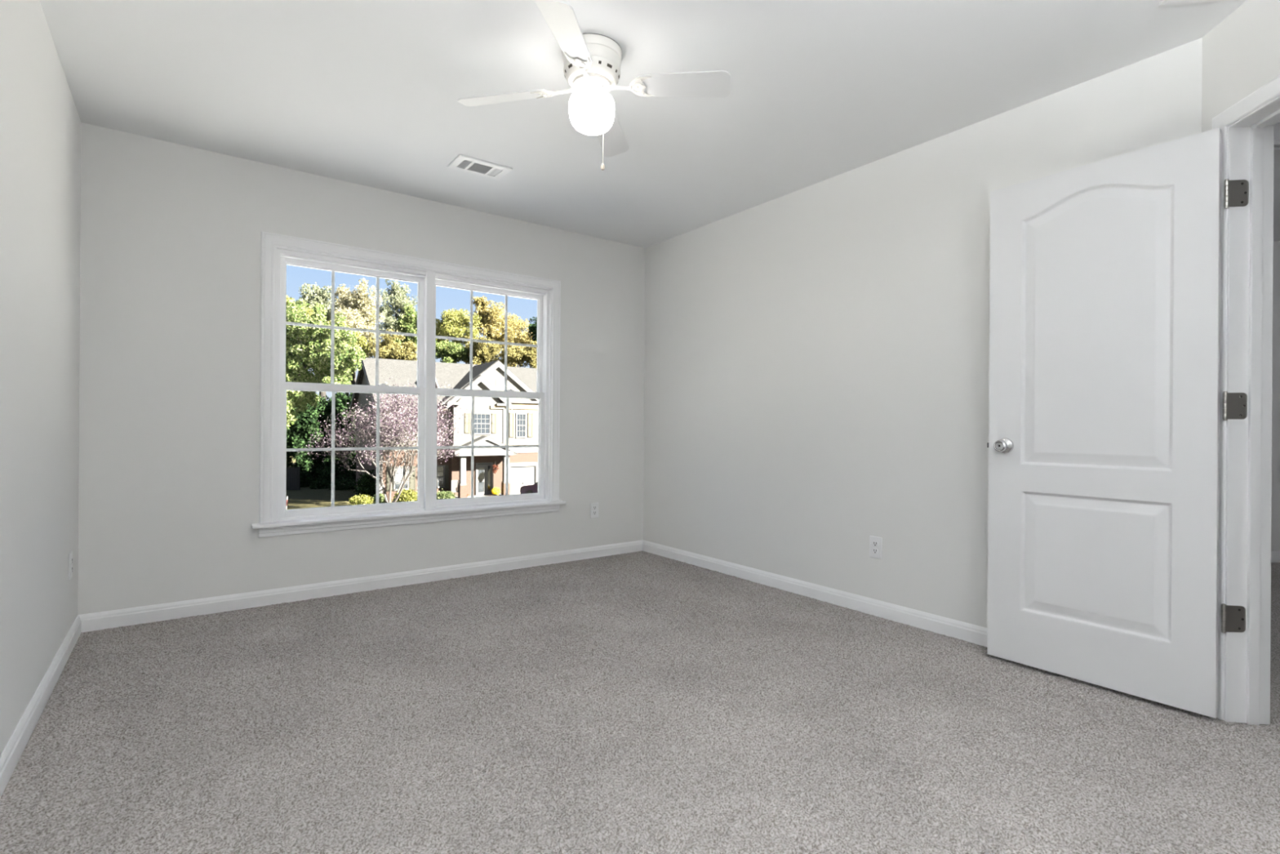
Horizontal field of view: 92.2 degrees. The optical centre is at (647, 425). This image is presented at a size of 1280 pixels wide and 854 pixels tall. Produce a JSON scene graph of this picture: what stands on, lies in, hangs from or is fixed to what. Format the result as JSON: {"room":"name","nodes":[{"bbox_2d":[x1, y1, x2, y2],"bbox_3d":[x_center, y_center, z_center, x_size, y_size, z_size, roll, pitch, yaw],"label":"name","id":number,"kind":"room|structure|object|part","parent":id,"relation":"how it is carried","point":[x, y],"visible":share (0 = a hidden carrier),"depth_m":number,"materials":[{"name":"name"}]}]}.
{"room":"empty bedroom","nodes":[
{"label":"empty bedroom","id":0,"kind":"room"},
{"bbox_2d":[0,0,80,755],"bbox_3d":[-1.109,-0.152,0.709,0.120,2.580,5.520,0,0,-37],"label":"wall","id":1,"kind":"structure","parent":0,"point":[40,122],"depth_m":2.07,"materials":[{"name":"white paint"}]},
{"bbox_2d":[0,614,81,797],"bbox_3d":[-1.099,0.959,0.797,0.014,0.084,5.400,0,0,-37],"label":"baseboard","id":2,"kind":"structure","parent":1,"relation":"attached to","point":[10,757],"depth_m":2.04,"materials":[{"name":"white paint"}]},
{"bbox_2d":[68,551,72,579],"bbox_3d":[-2.554,0.619,2.728,0.009,0.117,0.072,0,0,-37],"label":"wall outlet","id":3,"kind":"object","parent":1,"relation":"attached to","point":[70,554],"visible":1,"depth_m":2.71,"materials":[{"name":"white plastic"}]},
{"bbox_2d":[77,122,644,614],"bbox_3d":[-1.411,-0.154,4.012,3.612,2.580,0.120,0,0,-37],"label":"wall","id":4,"kind":"structure","parent":0,"point":[171,237],"depth_m":3.31,"materials":[{"name":"white paint"}]},
{"bbox_2d":[79,539,643,632],"bbox_3d":[-1.378,0.958,3.959,3.372,0.084,0.014,0,0,-37],"label":"baseboard","id":5,"kind":"structure","parent":4,"relation":"attached to","point":[175,610],"depth_m":3.59,"materials":[{"name":"white paint"}]},
{"bbox_2d":[251,231,565,537],"bbox_3d":[-1.410,-0.221,3.975,1.928,1.683,0.175,0,0,-37],"label":"window","id":6,"kind":"structure","parent":4,"relation":"in","point":[277,251],"depth_m":3.91,"materials":[{"name":"white paint"}]},
{"bbox_3d":[-1.774,-0.226,3.749,0.856,1.533,0.098,0,0,-37],"label":"frame","id":7,"kind":"part","parent":6,"relation":"part of","materials":[{"name":"white plastic"}]},
{"bbox_3d":[-1.786,-0.587,3.768,0.812,0.762,0.028,0,0,-37],"label":"sash","id":8,"kind":"part","parent":6,"relation":"part of","materials":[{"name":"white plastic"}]},
{"bbox_3d":[-1.770,0.139,3.741,0.812,0.771,0.028,0,0,-37],"label":"sash","id":9,"kind":"part","parent":6,"relation":"part of","materials":[{"name":"white plastic"}]},
{"bbox_3d":[-1.101,-0.583,4.283,0.814,0.762,0.028,0,0,-37],"label":"sash","id":10,"kind":"part","parent":6,"relation":"part of","materials":[{"name":"white plastic"}]},
{"bbox_3d":[-1.085,0.144,4.256,0.814,0.771,0.028,0,0,-37],"label":"sash","id":11,"kind":"part","parent":6,"relation":"part of","materials":[{"name":"white plastic"}]},
{"bbox_3d":[-1.089,-0.221,4.265,0.858,1.533,0.098,0,0,-37],"label":"frame","id":12,"kind":"part","parent":6,"relation":"part of","materials":[{"name":"white plastic"}]},
{"bbox_2d":[590,502,598,518],"bbox_3d":[-0.403,0.646,4.695,0.072,0.117,0.009,0,0,-37],"label":"wall outlet","id":13,"kind":"object","parent":4,"relation":"attached to","point":[593,506],"visible":1,"depth_m":4.69,"materials":[{"name":"white plastic"}]},
{"bbox_2d":[0,551,1279,853],"bbox_3d":[2.766,1.087,2.594,8.392,0.154,7.218,0,0,-37],"label":"floor","id":14,"kind":"structure","parent":0,"point":[639,702],"depth_m":1.99,"materials":[{"name":"carpet"}]},
{"bbox_2d":[39,0,1279,248],"bbox_3d":[2.713,-1.491,2.604,8.492,0.150,7.320,0,0,-37],"label":"ceiling","id":15,"kind":"structure","parent":0,"point":[362,92],"depth_m":2.57,"materials":[{"name":"white paint"}]},
{"bbox_2d":[447,154,512,180],"bbox_3d":[-0.933,-1.437,3.435,0.300,0.008,0.200,0,0,-37],"label":"ceiling vent","id":16,"kind":"object","parent":15,"relation":"in","point":[464,163],"visible":1,"depth_m":3.43,"materials":[{"name":"white metal"}]},
{"bbox_2d":[457,0,730,170],"bbox_3d":[-0.213,-1.227,2.367,0.809,0.418,0.809,0,0,-37],"label":"ceiling fan","id":17,"kind":"object","parent":15,"relation":"hanging from","point":[592,62],"visible":1,"depth_m":2.31,"materials":[{"name":"white metal"}]},
{"bbox_3d":[-0.561,-1.285,2.418,0.355,0.051,0.118,0,0,7],"label":"blade","id":18,"kind":"part","parent":17,"relation":"part of","materials":[{"name":"white wood"}]},
{"bbox_3d":[-0.264,-1.283,2.019,0.118,0.051,0.355,0,0,7],"label":"blade","id":19,"kind":"part","parent":17,"relation":"part of","materials":[{"name":"white wood"}]},
{"bbox_3d":[-0.213,-1.202,2.367,0.177,0.140,0.177,0,0,-37],"label":"light globe","id":20,"kind":"part","parent":17,"relation":"part of","materials":[{"name":"white glass"}]},
{"bbox_3d":[-0.186,-1.166,2.433,0.002,0.251,0.049,0,0,23],"label":"pull chain","id":21,"kind":"part","parent":17,"relation":"part of","materials":[{"name":"silver metal"}]},
{"bbox_3d":[-0.177,-1.032,2.454,0.016,0.028,0.016,0,0,-37],"label":"pull knob","id":22,"kind":"part","parent":17,"relation":"part of","materials":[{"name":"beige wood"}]},
{"bbox_3d":[-0.162,-1.282,2.716,0.118,0.051,0.355,0,0,7],"label":"blade","id":23,"kind":"part","parent":17,"relation":"part of","materials":[{"name":"white wood"}]},
{"bbox_3d":[0.135,-1.280,2.316,0.355,0.051,0.118,0,0,7],"label":"blade","id":24,"kind":"part","parent":17,"relation":"part of","materials":[{"name":"white wood"}]},
{"bbox_2d":[1158,0,1225,6],"bbox_3d":[1.806,-1.419,1.918,0.200,0.008,0.300,0,0,8],"label":"ceiling vent","id":25,"kind":"object","parent":15,"relation":"in","point":[1164,2],"visible":1,"depth_m":2.06,"materials":[{"name":"white"}]},
{"bbox_2d":[1273,122,1279,164],"bbox_3d":[2.701,-1.226,2.377,0.750,0.380,0.125,0,0,0],"label":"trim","id":26,"kind":"structure","parent":15,"relation":"attached to","point":[1277,126],"depth_m":2.34,"materials":[{"name":"white paint"}]},
{"bbox_2d":[643,37,1202,627],"bbox_3d":[1.052,-0.137,3.645,0.120,2.580,3.430,0,0,-37],"label":"wall","id":27,"kind":"structure","parent":0,"point":[816,356],"depth_m":3.39,"materials":[{"name":"white paint"}]},
{"bbox_2d":[642,540,987,647],"bbox_3d":[0.985,0.973,3.613,0.014,0.084,3.410,0,0,-37],"label":"baseboard","id":28,"kind":"structure","parent":27,"relation":"attached to","point":[976,634],"depth_m":3.48,"materials":[{"name":"white paint"}]},
{"bbox_2d":[869,535,881,559],"bbox_3d":[1.224,0.653,3.302,0.009,0.117,0.072,0,0,-37],"label":"wall outlet","id":29,"kind":"object","parent":27,"relation":"attached to","point":[875,542],"visible":1,"depth_m":3.30,"materials":[{"name":"white plastic"}]},
{"bbox_2d":[872,547,878,554],"bbox_3d":[1.223,0.672,3.300,0.004,0.028,0.034,0,0,-37],"label":"receptacle","id":30,"kind":"object","parent":29,"relation":"attached to","point":[875,550],"depth_m":3.30,"materials":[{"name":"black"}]},
{"bbox_2d":[872,541,878,546],"bbox_3d":[1.223,0.633,3.300,0.004,0.028,0.034,0,0,-37],"label":"receptacle","id":31,"kind":"object","parent":29,"relation":"attached to","point":[875,544],"depth_m":3.30,"materials":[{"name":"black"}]},
{"bbox_2d":[1201,0,1279,132],"bbox_3d":[1.973,-0.131,1.464,0.120,2.580,1.680,0,0,8],"label":"wall","id":32,"kind":"structure","parent":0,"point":[1241,55],"depth_m":2.09,"materials":[{"name":"white paint"}]},
{"bbox_2d":[1212,75,1279,724],"bbox_3d":[2.010,-0.034,1.734,0.157,2.113,0.893,0,0,8],"label":"door frame","id":33,"kind":"structure","parent":32,"relation":"attached to","point":[1246,126],"depth_m":2.11,"materials":[{"name":"white paint"}]},
{"bbox_2d":[986,127,1248,718],"bbox_3d":[1.746,-0.011,2.382,0.104,2.020,0.819,0,0,-42],"label":"door","id":34,"kind":"structure","parent":33,"relation":"attached to","point":[1103,444],"depth_m":2.34,"materials":[{"name":"white paint"}]},
{"bbox_3d":[1.505,0.086,2.614,0.054,0.051,0.051,0,0,-38],"label":"knob","id":35,"kind":"part","parent":34,"relation":"part of","materials":[{"name":"silver metal"}]},
{"bbox_2d":[1271,241,1279,551],"bbox_3d":[4.509,-0.114,4.740,3.800,2.580,0.100,0,0,0],"label":"wall","id":36,"kind":"structure","parent":0,"point":[1275,524],"depth_m":4.69,"materials":[{"name":"white paint"}]},
{"bbox_2d":[1271,551,1279,562],"bbox_3d":[4.501,0.997,4.684,3.800,0.084,0.014,0,0,0],"label":"baseboard","id":37,"kind":"structure","parent":36,"relation":"attached to","point":[1275,555],"depth_m":4.68,"materials":[{"name":"white paint"}]},
{"label":"outside","id":38,"kind":"structure","parent":0,"visible":0},
{"bbox_3d":[-5.887,4.860,40.108,4.100,0.012,8.650,0,0,-34],"label":"driveway","id":39,"kind":"object","parent":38,"visible":0},
{"bbox_2d":[520,481,537,493],"bbox_3d":[-6.094,4.105,40.795,4.440,1.529,1.940,0,0,24],"label":"car","id":40,"kind":"object","parent":39,"relation":"on","point":[533,488],"visible":0.16,"depth_m":40.56,"materials":[{"name":"grey paint"}]},
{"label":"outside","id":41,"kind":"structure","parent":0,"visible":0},
{"bbox_2d":[285,456,391,509],"bbox_3d":[-30.252,4.853,69.998,150.000,0.300,139.800,0,0,-37],"label":"lawn","id":42,"kind":"structure","parent":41,"point":[305,497],"depth_m":40.71,"materials":[{"name":"green plant"}]},
{"bbox_2d":[285,496,288,509],"bbox_3d":[-19.539,4.297,33.319,0.154,0.962,0.092,0,0,-37],"label":"marker stake","id":43,"kind":"object","parent":42,"relation":"on","point":[286,497],"visible":0.78,"depth_m":33.30,"materials":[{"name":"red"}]},
{"bbox_2d":[285,466,300,489],"bbox_3d":[-26.919,3.880,45.250,2.710,1.790,0.120,0,0,0],"label":"wooden fence","id":44,"kind":"object","parent":42,"relation":"on","point":[293,474],"visible":0.34,"depth_m":45.20,"materials":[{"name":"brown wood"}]},
{"bbox_3d":[-25.614,3.889,45.261,0.100,1.790,0.098,0,0,0],"label":"fence post","id":45,"kind":"part","parent":44,"relation":"part of","materials":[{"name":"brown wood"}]},
{"bbox_2d":[285,295,313,319],"bbox_3d":[-36.188,-4.107,60.590,6.529,17.762,4.526,0,0,27],"label":"tree","id":46,"kind":"object","parent":42,"relation":"on","point":[287,296],"visible":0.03,"depth_m":60.18,"materials":[{"name":"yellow plant"}]},
{"bbox_2d":[286,401,323,470],"bbox_3d":[-29.016,1.230,49.830,5.943,8.554,4.178,0,0,3],"label":"shade tree","id":47,"kind":"object","parent":42,"relation":"on","point":[298,434],"visible":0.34,"depth_m":48.95,"materials":[{"name":"green plant"}]},
{"bbox_2d":[296,282,337,399],"bbox_3d":[-34.438,-5.232,65.598,5.220,20.035,4.090,0,0,-37],"label":"tree","id":48,"kind":"object","parent":42,"relation":"on","point":[319,295],"visible":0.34,"depth_m":64.91,"materials":[{"name":"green plant"}]},
{"bbox_2d":[291,391,348,482],"bbox_3d":[-27.625,0.988,52.160,5.188,8.829,3.986,0,0,-14],"label":"shade tree","id":49,"kind":"object","parent":42,"relation":"on","point":[316,461],"visible":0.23,"depth_m":51.31,"materials":[{"name":"green plant"}]},
{"bbox_2d":[285,297,366,429],"bbox_3d":[-19.549,-1.225,35.103,7.047,12.221,3.969,0,0,-10],"label":"evergreen tree","id":50,"kind":"object","parent":42,"relation":"on","point":[307,348],"visible":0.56,"depth_m":34.46,"materials":[{"name":"green plant"}]},
{"bbox_2d":[316,391,355,483],"bbox_3d":[-24.868,1.269,51.124,4.668,9.123,5.953,0,0,-28],"label":"shade tree","id":51,"kind":"object","parent":42,"relation":"on","point":[341,403],"visible":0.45,"depth_m":50.39,"materials":[{"name":"green plant"}]},
{"bbox_2d":[328,477,355,490],"bbox_3d":[-22.687,4.502,46.027,2.248,1.260,2.219,0,0,-37],"label":"shrub","id":52,"kind":"object","parent":42,"relation":"on","point":[344,484],"visible":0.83,"depth_m":45.47,"materials":[{"name":"green plant"}]},
{"bbox_2d":[326,320,370,397],"bbox_3d":[-28.754,-2.605,58.504,4.462,14.856,3.956,0,0,-22],"label":"tree","id":53,"kind":"object","parent":42,"relation":"on","point":[362,342],"visible":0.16,"depth_m":57.95,"materials":[{"name":"yellow plant"}]},
{"bbox_2d":[328,278,386,395],"bbox_3d":[-29.535,-4.997,62.456,4.886,19.630,8.092,0,0,-42],"label":"autumn tree","id":54,"kind":"object","parent":42,"relation":"on","point":[354,305],"visible":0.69,"depth_m":61.80,"materials":[{"name":"beige plant"}]},
{"bbox_2d":[348,493,374,505],"bbox_3d":[-16.538,4.400,35.603,1.143,0.906,1.310,0,0,14],"label":"shrub","id":55,"kind":"object","parent":42,"relation":"on","point":[364,500],"visible":0.8,"depth_m":35.34,"materials":[{"name":"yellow plant"}]},
{"bbox_2d":[352,469,376,498],"bbox_3d":[-17.987,3.990,39.987,2.023,2.382,1.981,0,0,-37],"label":"shrub","id":56,"kind":"object","parent":42,"relation":"on","point":[366,484],"visible":0.63,"depth_m":39.55,"materials":[{"name":"green plant"}]},
{"bbox_2d":[373,493,385,503],"bbox_3d":[-15.996,4.436,36.836,0.850,0.883,0.834,0,0,-1],"label":"shrub","id":57,"kind":"object","parent":42,"relation":"on","point":[381,497],"visible":0.65,"depth_m":36.60,"materials":[{"name":"green plant"}]},
{"bbox_2d":[297,377,469,502],"bbox_3d":[-13.838,0.998,35.721,9.087,7.842,9.114,0,0,26],"label":"tree","id":58,"kind":"object","parent":42,"relation":"on","point":[399,416],"visible":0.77,"depth_m":34.90,"materials":[{"name":"pink plant"}]},
{"bbox_2d":[364,328,417,360],"bbox_3d":[-23.569,-2.040,57.139,5.611,13.797,4.138,0,0,15],"label":"autumn tree","id":59,"kind":"object","parent":42,"relation":"on","point":[391,349],"visible":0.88,"depth_m":56.44,"materials":[{"name":"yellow plant"}]},
{"bbox_2d":[378,279,417,357],"bbox_3d":[-29.366,-6.319,72.861,5.527,22.275,5.072,0,0,-37],"label":"tree","id":60,"kind":"object","parent":42,"relation":"on","point":[397,300],"visible":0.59,"depth_m":71.69,"materials":[{"name":"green plant"}]},
{"bbox_2d":[391,302,417,359],"bbox_3d":[-23.535,-3.481,60.504,3.892,16.679,3.999,0,0,-42],"label":"tree","id":61,"kind":"object","parent":42,"relation":"on","point":[409,325],"visible":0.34,"depth_m":59.54,"materials":[{"name":"green plant"}]},
{"bbox_2d":[391,488,417,502],"bbox_3d":[-14.447,4.345,36.824,1.388,1.304,1.475,0,0,6],"label":"shrub","id":62,"kind":"object","parent":42,"relation":"on","point":[406,495],"visible":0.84,"depth_m":36.50,"materials":[{"name":"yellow plant"}]},
{"bbox_2d":[349,357,537,501],"bbox_3d":[-13.214,0.107,45.066,13.960,9.420,11.700,0,0,-34],"label":"house","id":63,"kind":"structure","parent":42,"relation":"on","point":[454,475],"depth_m":41.43,"materials":[{"name":"wood"}]},
{"bbox_2d":[386,466,392,490],"bbox_3d":[-16.212,3.347,38.748,0.360,1.520,0.050,0,0,-34],"label":"shutter","id":64,"kind":"object","parent":63,"relation":"hanging from","point":[388,477],"depth_m":38.70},
{"bbox_3d":[-15.644,3.351,39.148,0.750,1.320,0.013,0,0,-34],"label":"pane","id":65,"kind":"part","parent":63,"relation":"part of","materials":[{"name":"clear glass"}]},
{"bbox_2d":[409,466,415,489],"bbox_3d":[-15.068,3.355,39.520,0.360,1.520,0.050,0,0,-34],"label":"shutter","id":66,"kind":"object","parent":63,"relation":"hanging from","point":[412,478],"depth_m":39.52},
{"bbox_3d":[-13.774,3.349,40.408,0.760,1.290,0.013,0,0,-34],"label":"pane","id":67,"kind":"part","parent":63,"relation":"part of","materials":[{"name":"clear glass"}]},
{"bbox_2d":[444,464,448,488],"bbox_3d":[-13.186,3.382,40.789,0.400,1.550,0.050,0,0,-34],"label":"shutter","id":68,"kind":"object","parent":63,"relation":"hanging from","point":[446,466],"depth_m":40.73,"materials":[{"name":"black"}]},
{"bbox_3d":[-12.309,3.883,39.447,0.500,0.780,0.060,0,0,-34],"label":"porch railing","id":69,"kind":"part","parent":63,"relation":"part of","materials":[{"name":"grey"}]},
{"bbox_2d":[464,413,470,432],"bbox_3d":[-11.824,-0.173,40.485,0.340,1.320,0.050,0,0,-34],"label":"shutter","id":70,"kind":"object","parent":63,"relation":"hanging from","point":[467,425],"depth_m":40.47,"materials":[{"name":"beige wood"}]},
{"bbox_3d":[-11.142,4.111,41.301,0.390,0.680,0.010,0,0,-34],"label":"pane","id":71,"kind":"part","parent":63,"relation":"part of","materials":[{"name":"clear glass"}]},
{"bbox_3d":[-11.136,3.211,41.301,0.390,0.800,0.010,0,0,-34],"label":"pane","id":72,"kind":"part","parent":63,"relation":"part of","materials":[{"name":"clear glass"}]},
{"bbox_3d":[-11.149,3.671,41.325,0.520,1.960,0.040,0,0,-34],"label":"entry door","id":73,"kind":"part","parent":63,"relation":"part of","materials":[{"name":"grey"}]},
{"bbox_3d":[-11.069,-0.129,41.010,1.120,1.280,0.013,0,0,-34],"label":"pane","id":74,"kind":"part","parent":63,"relation":"part of","materials":[{"name":"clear glass"}]},
{"bbox_3d":[-10.704,3.564,41.613,0.180,1.700,0.020,0,0,-34],"label":"pane","id":75,"kind":"part","parent":63,"relation":"part of","materials":[{"name":"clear glass"}]},
{"bbox_2d":[491,413,496,432],"bbox_3d":[-10.339,-0.164,41.485,0.320,1.320,0.050,0,0,-34],"label":"shutter","id":76,"kind":"object","parent":63,"relation":"hanging from","point":[493,415],"depth_m":41.47,"materials":[{"name":"beige wood"}]},
{"bbox_2d":[492,464,498,473],"bbox_3d":[-10.146,2.580,41.113,0.470,1.266,0.458,0,0,-37],"label":"hanging basket","id":77,"kind":"object","parent":63,"relation":"hanging from","point":[495,467],"visible":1,"depth_m":41.03,"materials":[{"name":"orange plant"}]},
{"bbox_2d":[495,377,499,386],"bbox_3d":[-10.228,-2.988,42.045,0.280,0.550,0.025,0,0,-34],"label":"gable vent","id":78,"kind":"object","parent":63,"relation":"attached to","point":[497,380],"depth_m":42.03,"materials":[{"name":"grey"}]},
{"bbox_2d":[509,412,514,436],"bbox_3d":[-9.386,-0.052,42.611,0.320,1.690,0.050,0,0,-34],"label":"shutter","id":79,"kind":"object","parent":63,"relation":"hanging from","point":[511,414],"depth_m":42.60,"materials":[{"name":"beige wood"}]},
{"bbox_3d":[-8.822,-0.013,43.008,0.600,1.560,0.013,0,0,-34],"label":"pane","id":80,"kind":"part","parent":63,"relation":"part of","materials":[{"name":"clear glass"}]},
{"bbox_3d":[-8.759,3.847,43.190,1.870,2.000,0.140,0,0,-34],"label":"garage door","id":81,"kind":"part","parent":63,"relation":"part of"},
{"bbox_2d":[528,413,533,436],"bbox_3d":[-8.242,-0.044,43.382,0.360,1.690,0.050,0,0,-34],"label":"shutter","id":82,"kind":"object","parent":63,"relation":"hanging from","point":[530,415],"depth_m":43.37,"materials":[{"name":"beige wood"}]},
{"bbox_2d":[436,488,455,499],"bbox_3d":[-12.577,4.402,38.223,1.231,0.970,1.336,0,0,11],"label":"shrub","id":83,"kind":"object","parent":42,"relation":"on","point":[442,495],"visible":0.62,"depth_m":37.95,"materials":[{"name":"green plant"}]},
{"bbox_2d":[435,340,470,363],"bbox_3d":[-17.863,-1.428,55.506,3.990,12.650,2.744,0,0,-19],"label":"tree","id":84,"kind":"object","parent":42,"relation":"on","point":[455,353],"visible":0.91,"depth_m":54.97,"materials":[{"name":"green plant"}]},
{"bbox_2d":[435,307,481,358],"bbox_3d":[-20.466,-3.818,64.440,5.960,17.394,3.887,0,0,-15],"label":"tree","id":85,"kind":"object","parent":42,"relation":"on","point":[453,326],"visible":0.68,"depth_m":63.70,"materials":[{"name":"yellow plant"}]},
{"bbox_2d":[463,335,502,364],"bbox_3d":[-14.967,-1.581,55.555,3.514,12.995,3.093,0,0,-19],"label":"autumn tree","id":86,"kind":"object","parent":42,"relation":"on","point":[482,353],"visible":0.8,"depth_m":55.12,"materials":[{"name":"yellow plant"}]},
{"bbox_2d":[469,295,522,361],"bbox_3d":[-16.615,-4.714,67.849,5.336,19.237,4.521,0,0,-44],"label":"autumn tree","id":87,"kind":"object","parent":42,"relation":"on","point":[492,320],"visible":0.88,"depth_m":67.04,"materials":[{"name":"yellow plant"}]},
{"bbox_2d":[491,486,500,495],"bbox_3d":[-10.085,4.455,41.000,0.633,0.767,0.580,0,0,-13],"label":"potted flowers","id":88,"kind":"object","parent":42,"relation":"on","point":[495,491],"visible":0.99,"depth_m":40.87,"materials":[{"name":"yellow plant"}]},
{"bbox_2d":[497,316,532,367],"bbox_3d":[-14.889,-3.752,70.013,4.826,17.336,4.012,0,0,-37],"label":"autumn tree","id":89,"kind":"object","parent":42,"relation":"on","point":[522,337],"visible":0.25,"depth_m":69.59,"materials":[{"name":"yellow plant"}]},
{"bbox_2d":[498,340,537,368],"bbox_3d":[-11.438,-1.383,56.147,4.416,12.646,3.073,0,0,-21],"label":"autumn tree","id":90,"kind":"object","parent":42,"relation":"on","point":[517,356],"visible":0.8,"depth_m":55.46,"materials":[{"name":"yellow plant"}]},
{"bbox_2d":[527,316,537,351],"bbox_3d":[-11.368,-3.402,65.712,2.701,16.683,2.620,0,0,-37],"label":"tree","id":91,"kind":"object","parent":42,"relation":"on","point":[532,327],"visible":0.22,"depth_m":65.65,"materials":[{"name":"green plant"}]}
]}

